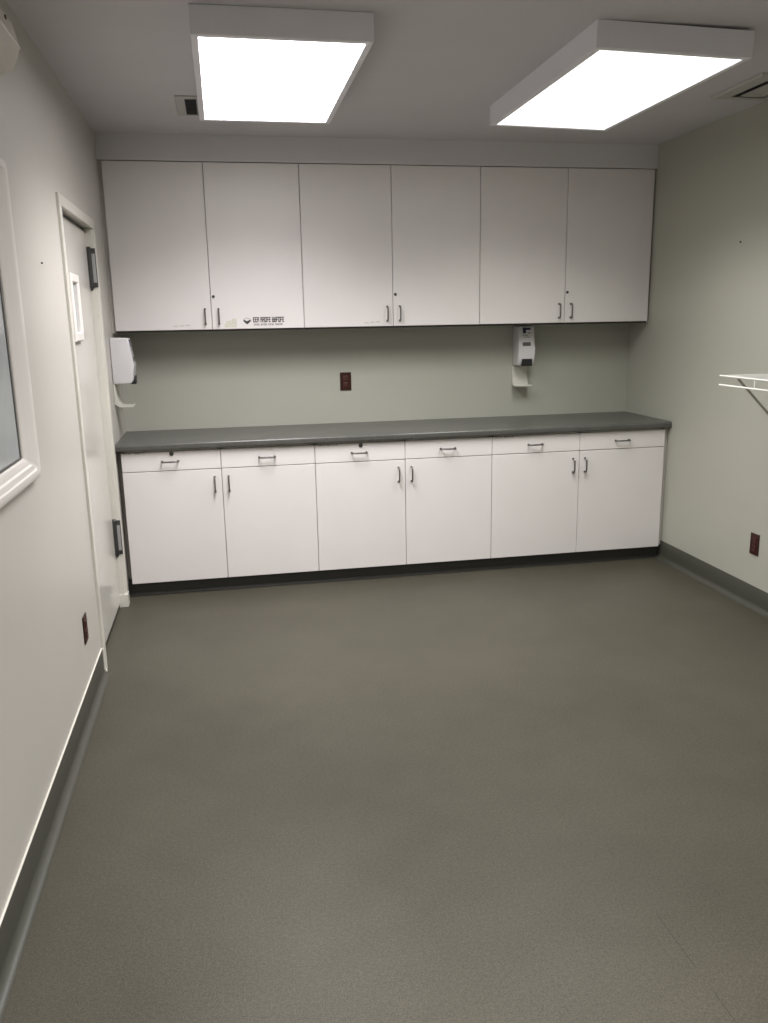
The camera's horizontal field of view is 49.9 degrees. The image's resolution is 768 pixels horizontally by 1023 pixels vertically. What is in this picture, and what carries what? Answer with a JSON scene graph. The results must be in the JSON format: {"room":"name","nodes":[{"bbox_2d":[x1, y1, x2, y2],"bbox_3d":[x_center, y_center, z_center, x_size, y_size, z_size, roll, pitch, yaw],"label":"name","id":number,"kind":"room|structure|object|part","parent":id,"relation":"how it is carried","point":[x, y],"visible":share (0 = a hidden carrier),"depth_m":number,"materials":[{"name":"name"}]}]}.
{"room":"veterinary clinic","nodes":[
{"label":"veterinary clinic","id":0,"kind":"room"},
{"bbox_2d":[0,0,131,918],"bbox_3d":[-1.101,-0.180,2.030,0.140,2.622,6.500,-3,13,-10],"label":"wall","id":1,"kind":"structure","parent":0,"point":[47,145],"depth_m":2.92,"materials":[{"name":"paint"}]},
{"bbox_2d":[0,8,19,76],"bbox_3d":[-1.020,-1.232,1.983,0.124,0.149,0.800,-3,13,-10],"label":"wall fixture","id":2,"kind":"object","parent":1,"relation":"attached to","point":[9,45],"depth_m":2.27,"materials":[{"name":"white plastic"}]},
{"bbox_2d":[0,158,40,508],"bbox_3d":[-1.031,-0.436,1.935,0.052,0.974,1.443,-3,13,-10],"label":"window","id":3,"kind":"structure","parent":1,"relation":"in","point":[18,432],"depth_m":2.50,"materials":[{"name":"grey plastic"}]},
{"bbox_3d":[-1.032,-0.436,1.934,0.010,0.809,1.108,-3,13,-10],"label":"pane","id":4,"kind":"part","parent":3,"relation":"part of","materials":[{"name":"clear glass"}]},
{"bbox_2d":[0,648,101,925],"bbox_3d":[-0.849,1.158,1.503,0.006,0.004,4.810,-3,13,-10],"label":"trim","id":5,"kind":"structure","parent":1,"relation":"attached to","point":[62,754],"depth_m":2.56,"materials":[{"name":"plastic"}]},
{"bbox_2d":[0,651,110,1022],"bbox_3d":[-0.834,1.218,1.519,0.035,0.121,4.810,-3,13,-10],"label":"baseboard","id":6,"kind":"structure","parent":1,"relation":"attached to","point":[15,927],"depth_m":2.51,"materials":[{"name":"plastic"}]},
{"bbox_2d":[82,612,88,644],"bbox_3d":[-1.240,0.486,3.434,0.009,0.118,0.074,-3,13,-10],"label":"wall outlet","id":7,"kind":"object","parent":1,"relation":"attached to","point":[84,618],"visible":1,"depth_m":3.42,"materials":[{"name":"brown plastic"}]},
{"bbox_2d":[55,192,127,668],"bbox_3d":[-1.479,-0.382,4.068,0.152,2.108,0.986,-3,13,-10],"label":"trim","id":8,"kind":"structure","parent":1,"relation":"attached to","point":[65,207],"depth_m":4.30,"materials":[{"name":"paint"}]},
{"bbox_2d":[62,214,122,644],"bbox_3d":[-1.447,-0.364,4.081,0.086,2.060,0.881,-3,13,-10],"label":"door","id":9,"kind":"structure","parent":1,"relation":"in","point":[81,259],"depth_m":4.17,"materials":[{"name":"wood"}]},
{"bbox_3d":[-1.426,-0.937,3.796,0.004,0.220,0.135,-3,13,-10],"label":"vision pane","id":10,"kind":"part","parent":9,"relation":"part of","materials":[{"name":"clear glass"}]},
{"bbox_3d":[-1.418,-0.937,3.797,0.020,0.300,0.215,-3,13,-10],"label":"vision frame","id":11,"kind":"part","parent":9,"relation":"part of","materials":[{"name":"white metal"}]},
{"bbox_3d":[-1.512,-1.269,4.305,0.018,0.145,0.002,-3,13,-10],"label":"hinge plate","id":12,"kind":"part","parent":9,"relation":"part of","materials":[{"name":"metal"}]},
{"bbox_3d":[-1.486,0.147,4.634,0.018,0.145,0.002,-3,13,-10],"label":"hinge plate","id":13,"kind":"part","parent":9,"relation":"part of","materials":[{"name":"metal"}]},
{"bbox_2d":[102,648,107,671],"bbox_3d":[-1.291,0.686,3.817,0.016,0.117,0.014,-3,13,-10],"label":"trim","id":14,"kind":"structure","parent":1,"relation":"attached to","point":[105,669],"depth_m":3.81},
{"bbox_2d":[109,338,137,383],"bbox_3d":[-1.508,-0.873,4.784,0.128,0.265,0.112,-3,13,-10],"label":"soap dispenser","id":15,"kind":"object","parent":1,"relation":"attached to","point":[123,362],"visible":1,"depth_m":4.73,"materials":[{"name":"white plastic"}]},
{"bbox_3d":[-1.460,-0.770,4.819,0.032,0.048,0.072,-3,13,-10],"label":"push lever","id":16,"kind":"part","parent":15,"relation":"part of","materials":[{"name":"black plastic"}]},
{"bbox_2d":[113,384,135,406],"bbox_3d":[-1.516,-0.681,4.826,0.104,0.134,0.108,-3,13,-10],"label":"drip tray","id":17,"kind":"object","parent":1,"relation":"attached to","point":[118,402],"visible":0.96,"depth_m":4.79,"materials":[{"name":"beige plastic"}]},
{"bbox_2d":[119,591,129,606],"bbox_3d":[-1.502,0.504,4.749,0.066,0.075,0.070,-3,13,-10],"label":"trim","id":18,"kind":"structure","parent":1,"relation":"attached to","point":[124,599],"depth_m":4.72,"materials":[{"name":"paint"}]},
{"bbox_2d":[129,546,656,595],"bbox_3d":[0.159,0.359,5.212,3.400,0.090,0.012,-3,13,-10],"label":"toe kick","id":19,"kind":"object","parent":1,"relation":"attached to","point":[228,582],"depth_m":5.19,"materials":[{"name":"black plastic"}]},
{"bbox_2d":[118,323,629,431],"bbox_3d":[0.018,-1.012,5.527,3.690,2.622,0.140,-3,13,-10],"label":"wall","id":20,"kind":"structure","parent":0,"point":[206,379],"depth_m":5.45,"materials":[{"name":"paint"}]},
{"bbox_2d":[101,161,303,332],"bbox_3d":[-1.061,-1.569,4.954,1.108,0.952,0.303,-3,13,-10],"label":"upper cabinet","id":21,"kind":"object","parent":20,"relation":"attached to","point":[193,246],"visible":1,"depth_m":4.84,"materials":[{"name":"white laminate"}]},
{"bbox_2d":[97,160,115,332],"bbox_3d":[-1.622,-1.542,4.881,0.018,0.954,0.245,-3,13,-10],"label":"trim","id":22,"kind":"structure","parent":21,"relation":"attached to","point":[98,161],"depth_m":4.76,"materials":[{"name":"white laminate"}]},
{"bbox_3d":[-1.312,-1.534,4.802,0.556,0.938,0.020,-3,13,-10],"label":"door","id":23,"kind":"part","parent":21,"relation":"part of","materials":[{"name":"white laminate"}]},
{"bbox_3d":[-1.063,-1.158,4.908,0.014,0.099,0.036,-3,13,-10],"label":"handle","id":24,"kind":"part","parent":21,"relation":"part of","materials":[{"name":"silver metal"}]},
{"bbox_3d":[-0.984,-1.163,4.922,0.014,0.099,0.036,-3,13,-10],"label":"handle","id":25,"kind":"part","parent":21,"relation":"part of","materials":[{"name":"silver metal"}]},
{"bbox_3d":[-0.767,-1.567,4.902,0.548,0.938,0.020,-3,13,-10],"label":"door","id":26,"kind":"part","parent":21,"relation":"part of","materials":[{"name":"white laminate"}]},
{"bbox_2d":[340,372,350,390],"bbox_3d":[-0.252,-0.856,5.431,0.074,0.118,0.009,-3,13,-10],"label":"wall outlet","id":27,"kind":"object","parent":20,"relation":"attached to","point":[345,377],"visible":1,"depth_m":5.43,"materials":[{"name":"brown plastic"}]},
{"bbox_2d":[94,132,658,168],"bbox_3d":[0.035,-2.174,5.051,3.410,0.142,0.270,-3,13,-10],"label":"soffit","id":28,"kind":"structure","parent":20,"relation":"attached to","point":[109,146],"depth_m":4.89,"materials":[{"name":"paint"}]},
{"bbox_2d":[298,164,479,329],"bbox_3d":[0.031,-1.635,5.153,1.111,0.952,0.303,-3,13,-10],"label":"upper cabinet","id":29,"kind":"object","parent":20,"relation":"attached to","point":[383,246],"visible":0.97,"depth_m":5.04,"materials":[{"name":"white laminate"}]},
{"bbox_3d":[-0.224,-1.599,5.001,0.551,0.938,0.020,-3,13,-10],"label":"door","id":30,"kind":"part","parent":29,"relation":"part of","materials":[{"name":"white laminate"}]},
{"bbox_3d":[0.023,-1.224,5.106,0.014,0.099,0.036,-3,13,-10],"label":"handle","id":31,"kind":"part","parent":29,"relation":"part of","materials":[{"name":"silver metal"}]},
{"bbox_3d":[0.101,-1.229,5.120,0.014,0.099,0.036,-3,13,-10],"label":"handle","id":32,"kind":"part","parent":29,"relation":"part of","materials":[{"name":"silver metal"}]},
{"bbox_3d":[0.322,-1.632,5.101,0.556,0.938,0.020,-3,13,-10],"label":"door","id":33,"kind":"part","parent":29,"relation":"part of","materials":[{"name":"white laminate"}]},
{"bbox_2d":[511,366,531,386],"bbox_3d":[0.933,-0.917,5.600,0.108,0.134,0.104,-3,13,-10],"label":"drip tray","id":34,"kind":"object","parent":20,"relation":"attached to","point":[519,373],"visible":0.97,"depth_m":5.63,"materials":[{"name":"beige plastic"}]},
{"bbox_2d":[513,325,534,365],"bbox_3d":[0.940,-1.114,5.544,0.112,0.265,0.128,-3,13,-10],"label":"soap dispenser","id":35,"kind":"object","parent":20,"relation":"attached to","point":[523,335],"visible":1,"depth_m":5.50,"materials":[{"name":"white plastic"}]},
{"bbox_3d":[0.953,-0.998,5.523,0.072,0.048,0.032,-3,13,-10],"label":"push lever","id":36,"kind":"part","parent":35,"relation":"part of","materials":[{"name":"black plastic"}]},
{"bbox_2d":[479,167,654,325],"bbox_3d":[1.143,-1.702,5.356,1.151,0.952,0.303,-3,13,-10],"label":"upper cabinet","id":37,"kind":"object","parent":20,"relation":"attached to","point":[558,245],"visible":0.95,"depth_m":5.24,"materials":[{"name":"white laminate"}]},
{"bbox_3d":[0.877,-1.666,5.202,0.567,0.938,0.020,-3,13,-10],"label":"door","id":38,"kind":"part","parent":37,"relation":"part of","materials":[{"name":"white laminate"}]},
{"bbox_3d":[1.443,-1.700,5.305,0.580,0.938,0.020,-3,13,-10],"label":"door","id":39,"kind":"part","parent":37,"relation":"part of","materials":[{"name":"white laminate"}]},
{"bbox_2d":[646,169,655,322],"bbox_3d":[1.710,-1.743,5.489,0.012,0.954,0.245,-3,13,-10],"label":"trim","id":40,"kind":"structure","parent":37,"relation":"attached to","point":[655,169],"depth_m":5.38,"materials":[{"name":"white laminate"}]},
{"bbox_2d":[1,557,767,1022],"bbox_3d":[0.666,1.041,2.656,3.690,0.100,6.780,-3,13,-10],"label":"floor","id":41,"kind":"structure","parent":0,"point":[531,794],"depth_m":2.72,"materials":[{"name":"plastic"}]},
{"bbox_2d":[121,443,318,583],"bbox_3d":[-0.998,-0.008,5.145,1.102,0.872,0.643,-3,13,-10],"label":"base cabinet","id":42,"kind":"object","parent":41,"relation":"on","point":[223,512],"visible":0.99,"depth_m":4.86,"materials":[{"name":"white laminate"}]},
{"bbox_2d":[118,452,131,578],"bbox_3d":[-1.566,-0.032,5.096,0.026,0.781,0.512,-3,13,-10],"label":"trim","id":43,"kind":"structure","parent":42,"relation":"attached to","point":[119,453],"depth_m":4.85,"materials":[{"name":"white laminate"}]},
{"bbox_3d":[-1.224,-0.283,4.720,0.104,0.013,0.036,-3,13,-10],"label":"handle","id":44,"kind":"part","parent":42,"relation":"part of","materials":[{"name":"silver metal"}]},
{"bbox_3d":[-1.221,-0.292,4.748,0.553,0.108,0.020,-3,13,-10],"label":"drawer","id":45,"kind":"part","parent":42,"relation":"part of","materials":[{"name":"white laminate"}]},
{"bbox_3d":[-1.214,0.087,4.836,0.553,0.662,0.020,-3,13,-10],"label":"door","id":46,"kind":"part","parent":42,"relation":"part of","materials":[{"name":"white laminate"}]},
{"bbox_3d":[-0.982,-0.156,4.797,0.014,0.099,0.036,-3,13,-10],"label":"handle","id":47,"kind":"part","parent":42,"relation":"part of","materials":[{"name":"silver metal"}]},
{"bbox_3d":[-0.903,-0.160,4.811,0.014,0.099,0.036,-3,13,-10],"label":"handle","id":48,"kind":"part","parent":42,"relation":"part of","materials":[{"name":"silver metal"}]},
{"bbox_3d":[-0.682,-0.316,4.819,0.104,0.013,0.036,-3,13,-10],"label":"handle","id":49,"kind":"part","parent":42,"relation":"part of","materials":[{"name":"silver metal"}]},
{"bbox_3d":[-0.679,-0.324,4.847,0.544,0.108,0.020,-3,13,-10],"label":"drawer","id":50,"kind":"part","parent":42,"relation":"part of","materials":[{"name":"white laminate"}]},
{"bbox_3d":[-0.673,0.054,4.935,0.544,0.662,0.020,-3,13,-10],"label":"door","id":51,"kind":"part","parent":42,"relation":"part of","materials":[{"name":"white laminate"}]},
{"bbox_2d":[314,435,491,570],"bbox_3d":[0.082,-0.073,5.342,1.094,0.872,0.643,-3,13,-10],"label":"base cabinet","id":52,"kind":"object","parent":41,"relation":"on","point":[425,500],"visible":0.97,"depth_m":5.05,"materials":[{"name":"white laminate"}]},
{"bbox_3d":[-0.143,-0.357,4.945,0.543,0.108,0.020,-3,13,-10],"label":"drawer","id":53,"kind":"part","parent":52,"relation":"part of","materials":[{"name":"white laminate"}]},
{"bbox_3d":[-0.136,0.022,5.033,0.543,0.662,0.020,-3,13,-10],"label":"door","id":54,"kind":"part","parent":52,"relation":"part of","materials":[{"name":"white laminate"}]},
{"bbox_2d":[115,411,671,451],"bbox_3d":[0.099,-0.521,5.250,3.406,0.038,0.634,-3,13,-10],"label":"countertop","id":55,"kind":"structure","parent":52,"relation":"on","point":[151,440],"depth_m":5.11,"materials":[{"name":"grey laminate"}]},
{"bbox_3d":[0.395,-0.389,5.043,0.546,0.108,0.020,-3,13,-10],"label":"drawer","id":56,"kind":"part","parent":52,"relation":"part of","materials":[{"name":"white laminate"}]},
{"bbox_3d":[0.392,-0.381,5.015,0.104,0.013,0.036,-3,13,-10],"label":"handle","id":57,"kind":"part","parent":52,"relation":"part of","materials":[{"name":"silver metal"}]},
{"bbox_3d":[0.402,-0.010,5.131,0.546,0.662,0.020,-3,13,-10],"label":"door","id":58,"kind":"part","parent":52,"relation":"part of","materials":[{"name":"white laminate"}]},
{"bbox_2d":[491,428,664,557],"bbox_3d":[1.187,-0.140,5.543,1.155,0.872,0.643,-3,13,-10],"label":"base cabinet","id":59,"kind":"object","parent":41,"relation":"on","point":[559,492],"visible":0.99,"depth_m":5.26,"materials":[{"name":"white laminate"}]},
{"bbox_3d":[0.954,-0.044,5.232,0.572,0.662,0.020,-3,13,-10],"label":"door","id":60,"kind":"part","parent":59,"relation":"part of","materials":[{"name":"white laminate"}]},
{"bbox_3d":[0.944,-0.414,5.116,0.104,0.013,0.036,-3,13,-10],"label":"handle","id":61,"kind":"part","parent":59,"relation":"part of","materials":[{"name":"silver metal"}]},
{"bbox_3d":[0.947,-0.422,5.144,0.572,0.108,0.020,-3,13,-10],"label":"drawer","id":62,"kind":"part","parent":59,"relation":"part of","materials":[{"name":"white laminate"}]},
{"bbox_3d":[1.196,-0.287,5.194,0.014,0.099,0.036,-3,13,-10],"label":"handle","id":63,"kind":"part","parent":59,"relation":"part of","materials":[{"name":"silver metal"}]},
{"bbox_3d":[1.274,-0.292,5.209,0.014,0.099,0.036,-3,13,-10],"label":"handle","id":64,"kind":"part","parent":59,"relation":"part of","materials":[{"name":"silver metal"}]},
{"bbox_3d":[1.521,-0.078,5.335,0.578,0.662,0.020,-3,13,-10],"label":"door","id":65,"kind":"part","parent":59,"relation":"part of","materials":[{"name":"white laminate"}]},
{"bbox_3d":[1.514,-0.457,5.247,0.578,0.108,0.020,-3,13,-10],"label":"drawer","id":66,"kind":"part","parent":59,"relation":"part of","materials":[{"name":"white laminate"}]},
{"bbox_3d":[1.514,-0.449,5.220,0.104,0.013,0.036,-3,13,-10],"label":"handle","id":67,"kind":"part","parent":59,"relation":"part of","materials":[{"name":"silver metal"}]},
{"bbox_2d":[658,428,667,544],"bbox_3d":[1.762,-0.225,5.669,0.027,0.781,0.582,-3,13,-10],"label":"trim","id":68,"kind":"structure","parent":59,"relation":"attached to","point":[666,429],"depth_m":5.39,"materials":[{"name":"white laminate"}]},
{"bbox_2d":[6,0,767,144],"bbox_3d":[0.619,-1.610,2.041,3.690,0.100,6.780,-3,13,-10],"label":"ceiling","id":69,"kind":"structure","parent":0,"point":[432,69],"depth_m":3.41,"materials":[{"name":"paint"}]},
{"bbox_2d":[174,95,198,115],"bbox_3d":[-0.971,-1.998,4.071,0.103,0.006,0.375,-3,13,-10],"label":"ceiling vent","id":70,"kind":"object","parent":69,"relation":"in","point":[186,105],"visible":1,"depth_m":4.06,"materials":[{"name":"metal"}]},
{"bbox_2d":[188,3,373,123],"bbox_3d":[-0.463,-1.813,3.434,0.632,0.095,1.250,-3,13,-10],"label":"ceiling light","id":71,"kind":"object","parent":69,"relation":"attached to","point":[251,64],"visible":1,"depth_m":3.10,"materials":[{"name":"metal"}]},
{"bbox_2d":[197,37,366,122],"bbox_3d":[-0.462,-1.769,3.444,0.592,0.005,1.206,-3,13,-10],"label":"diffuser","id":72,"kind":"object","parent":71,"relation":"attached to","point":[240,79],"depth_m":3.32,"materials":[{"name":"plastic"}]},
{"bbox_2d":[490,19,754,130],"bbox_3d":[0.966,-1.884,3.653,0.632,0.095,1.250,-2,13,-11],"label":"ceiling light","id":73,"kind":"object","parent":69,"relation":"attached to","point":[612,72],"visible":1,"depth_m":3.35,"materials":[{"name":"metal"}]},
{"bbox_2d":[495,50,743,130],"bbox_3d":[0.966,-1.840,3.663,0.592,0.018,1.206,-3,13,-10],"label":"diffuser","id":74,"kind":"object","parent":73,"relation":"attached to","point":[597,90],"depth_m":3.53,"materials":[{"name":"plastic"}]},
{"bbox_2d":[711,72,767,100],"bbox_3d":[1.805,-2.003,3.909,0.316,0.021,0.408,-3,13,-10],"label":"ceiling vent","id":75,"kind":"object","parent":69,"relation":"in","point":[755,87],"visible":1,"depth_m":3.94,"materials":[{"name":"metal"}]},
{"bbox_2d":[626,101,767,592],"bbox_3d":[2.386,-0.390,2.667,0.140,2.622,6.500,-3,13,-10],"label":"wall","id":76,"kind":"structure","parent":0,"point":[707,320],"depth_m":4.77,"materials":[{"name":"paint"}]},
{"bbox_2d":[654,540,767,618],"bbox_3d":[2.374,0.894,2.668,0.035,0.121,5.946,-3,13,-10],"label":"baseboard","id":77,"kind":"structure","parent":76,"relation":"attached to","point":[751,597],"depth_m":4.86,"materials":[{"name":"plastic"}]},
{"bbox_2d":[719,374,767,414],"bbox_3d":[2.017,-0.354,3.441,0.309,0.334,1.705,-3,13,-10],"label":"wire shelf","id":78,"kind":"object","parent":76,"relation":"attached to","point":[759,377],"visible":1,"depth_m":4.07,"materials":[{"name":"white metal"}]},
{"bbox_3d":[1.868,-0.481,3.382,0.009,0.055,1.705,-3,13,-10],"label":"rail","id":79,"kind":"part","parent":78,"relation":"part of","materials":[{"name":"white metal"}]},
{"bbox_2d":[749,532,759,555],"bbox_3d":[2.011,0.178,4.486,0.009,0.118,0.074,-3,13,-10],"label":"wall outlet","id":80,"kind":"object","parent":76,"relation":"attached to","point":[754,539],"visible":1,"depth_m":4.48,"materials":[{"name":"brown plastic"}]}
]}

